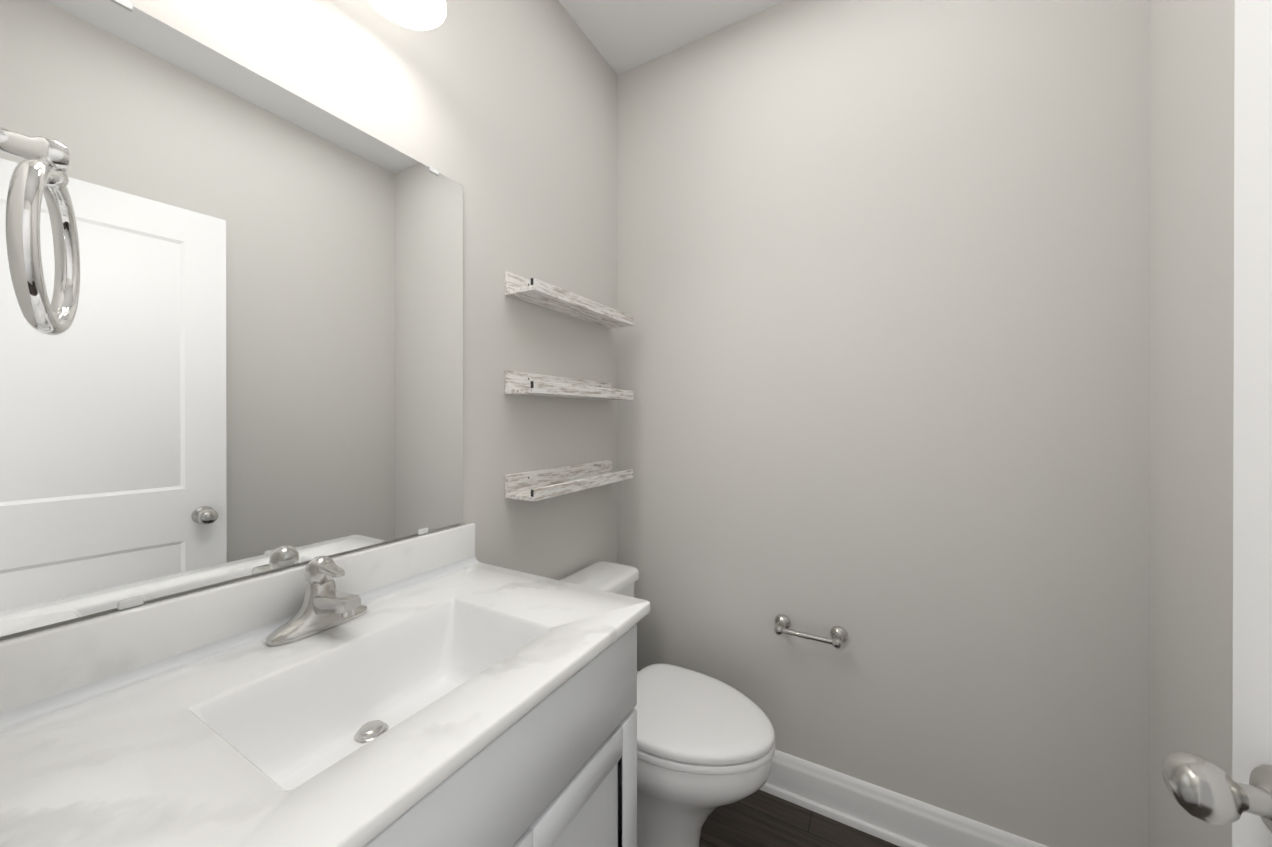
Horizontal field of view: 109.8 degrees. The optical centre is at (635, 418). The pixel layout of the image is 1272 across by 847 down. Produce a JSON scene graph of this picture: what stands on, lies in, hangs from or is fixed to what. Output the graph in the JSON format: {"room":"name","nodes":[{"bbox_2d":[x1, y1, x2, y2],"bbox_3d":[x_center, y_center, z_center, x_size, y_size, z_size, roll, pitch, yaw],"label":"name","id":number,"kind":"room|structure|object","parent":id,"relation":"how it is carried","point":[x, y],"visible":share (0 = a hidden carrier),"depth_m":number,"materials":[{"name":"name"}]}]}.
{"room":"bathroom","nodes":[
{"label":"bathroom","id":0,"kind":"room"},
{"bbox_2d":[0,0,616,640],"bbox_3d":[-0.625,-0.069,0.965,0.100,2.670,2.255,0,0,29],"label":"wall","id":1,"kind":"structure","parent":0,"point":[504,112],"depth_m":1.29,"materials":[{"name":"white paint"}]},
{"bbox_2d":[0,0,462,636],"bbox_3d":[-0.636,-0.166,0.833,0.008,0.882,0.755,0,0,29],"label":"mirror","id":2,"kind":"object","parent":1,"relation":"attached to","point":[250,362],"visible":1,"depth_m":0.72,"materials":[{"name":"clear glass"}]},
{"bbox_2d":[368,0,446,29],"bbox_3d":[-0.544,-0.955,0.788,0.211,0.244,0.404,0,0,29],"label":"sconce","id":3,"kind":"object","parent":1,"relation":"attached to","point":[421,14],"visible":1,"depth_m":0.94,"materials":[{"name":"white glass"}]},
{"bbox_2d":[505,459,632,501],"bbox_3d":[-0.195,0.197,1.510,0.111,0.067,0.557,0,0,29],"label":"shelf","id":4,"kind":"object","parent":1,"relation":"attached to","point":[536,485],"visible":1,"depth_m":1.43,"materials":[{"name":"grey wood"}]},
{"bbox_2d":[505,371,632,399],"bbox_3d":[-0.195,-0.105,1.510,0.111,0.067,0.557,0,0,29],"label":"shelf","id":5,"kind":"object","parent":1,"relation":"attached to","point":[520,383],"visible":1,"depth_m":1.39,"materials":[{"name":"grey wood"}]},
{"bbox_2d":[505,271,632,327],"bbox_3d":[-0.195,-0.391,1.509,0.111,0.067,0.557,0,0,29],"label":"shelf","id":6,"kind":"object","parent":1,"relation":"attached to","point":[535,291],"visible":1,"depth_m":1.39,"materials":[{"name":"grey wood"}]},
{"bbox_2d":[558,0,785,74],"bbox_3d":[0.081,-1.443,0.564,1.720,0.080,2.255,0,0,29],"label":"ceiling","id":7,"kind":"structure","parent":0,"point":[624,35],"depth_m":1.58,"materials":[{"name":"white paint"}]},
{"bbox_2d":[700,790,899,846],"bbox_3d":[0.081,1.292,0.570,1.720,0.050,2.255,0,0,29],"label":"floor","id":8,"kind":"structure","parent":0,"point":[759,818],"depth_m":1.38,"materials":[{"name":"brown wood"}]},
{"bbox_2d":[0,523,649,846],"bbox_3d":[-0.397,0.758,0.711,0.542,1.017,0.790,0,0,29],"label":"bathroom vanity","id":9,"kind":"object","parent":8,"relation":"on","point":[443,688],"visible":1,"depth_m":0.64,"materials":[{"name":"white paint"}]},
{"bbox_2d":[266,556,366,645],"bbox_3d":[-0.537,0.312,0.791,0.132,0.126,0.160,0,0,29],"label":"faucet","id":10,"kind":"object","parent":9,"relation":"on","point":[327,616],"depth_m":0.78,"materials":[{"name":"silver metal"}]},
{"bbox_2d":[559,561,775,846],"bbox_3d":[0.056,0.898,1.335,0.700,0.733,0.448,0,0,29],"label":"toilet","id":11,"kind":"object","parent":8,"relation":"on","point":[706,745],"visible":0.38,"depth_m":1.19,"materials":[{"name":"white ceramic"}]},
{"bbox_2d":[617,0,1149,846],"bbox_3d":[0.610,-0.070,1.505,1.520,2.670,0.100,0,0,29],"label":"wall","id":12,"kind":"structure","parent":0,"point":[883,338],"depth_m":1.33,"materials":[{"name":"white paint"}]},
{"bbox_2d":[774,614,847,648],"bbox_3d":[0.554,0.690,1.437,0.228,0.054,0.076,0,0,29],"label":"toilet paper holder","id":13,"kind":"object","parent":12,"relation":"attached to","point":[839,635],"visible":1,"depth_m":1.42,"materials":[{"name":"silver metal"}]},
{"bbox_2d":[759,749,1047,846],"bbox_3d":[0.579,1.197,1.452,1.520,0.135,0.029,0,0,29],"label":"baseboard","id":14,"kind":"structure","parent":12,"relation":"attached to","point":[897,819],"depth_m":1.36,"materials":[{"name":"white paint"}]},
{"bbox_2d":[1148,0,1234,846],"bbox_3d":[0.786,-0.067,0.169,0.100,2.670,2.255,0,0,29],"label":"wall","id":15,"kind":"structure","parent":0,"point":[1191,388],"depth_m":0.94,"materials":[{"name":"white paint"}]},
{"bbox_3d":[-0.591,-0.068,0.288,0.625,2.670,0.115,0,0,29],"label":"wall","id":16,"kind":"structure","parent":0,"visible":0},
{"bbox_2d":[0,127,79,335],"bbox_3d":[-0.510,-0.162,0.363,0.137,0.182,0.095,0,0,29],"label":"towel ring","id":17,"kind":"object","parent":16,"relation":"attached to","point":[39,171],"visible":1,"depth_m":0.36,"materials":[{"name":"silver metal"}]},
{"bbox_3d":[0.004,-1.099,-0.050,0.740,0.605,0.115,0,0,29],"label":"wall","id":18,"kind":"structure","parent":0,"visible":0},
{"bbox_2d":[1162,0,1271,846],"bbox_3d":[0.486,0.246,0.159,0.196,2.027,0.721,0,0,29],"label":"door","id":19,"kind":"structure","parent":18,"relation":"in","point":[1202,788],"depth_m":0.46,"materials":[{"name":"white paint"}]}
]}

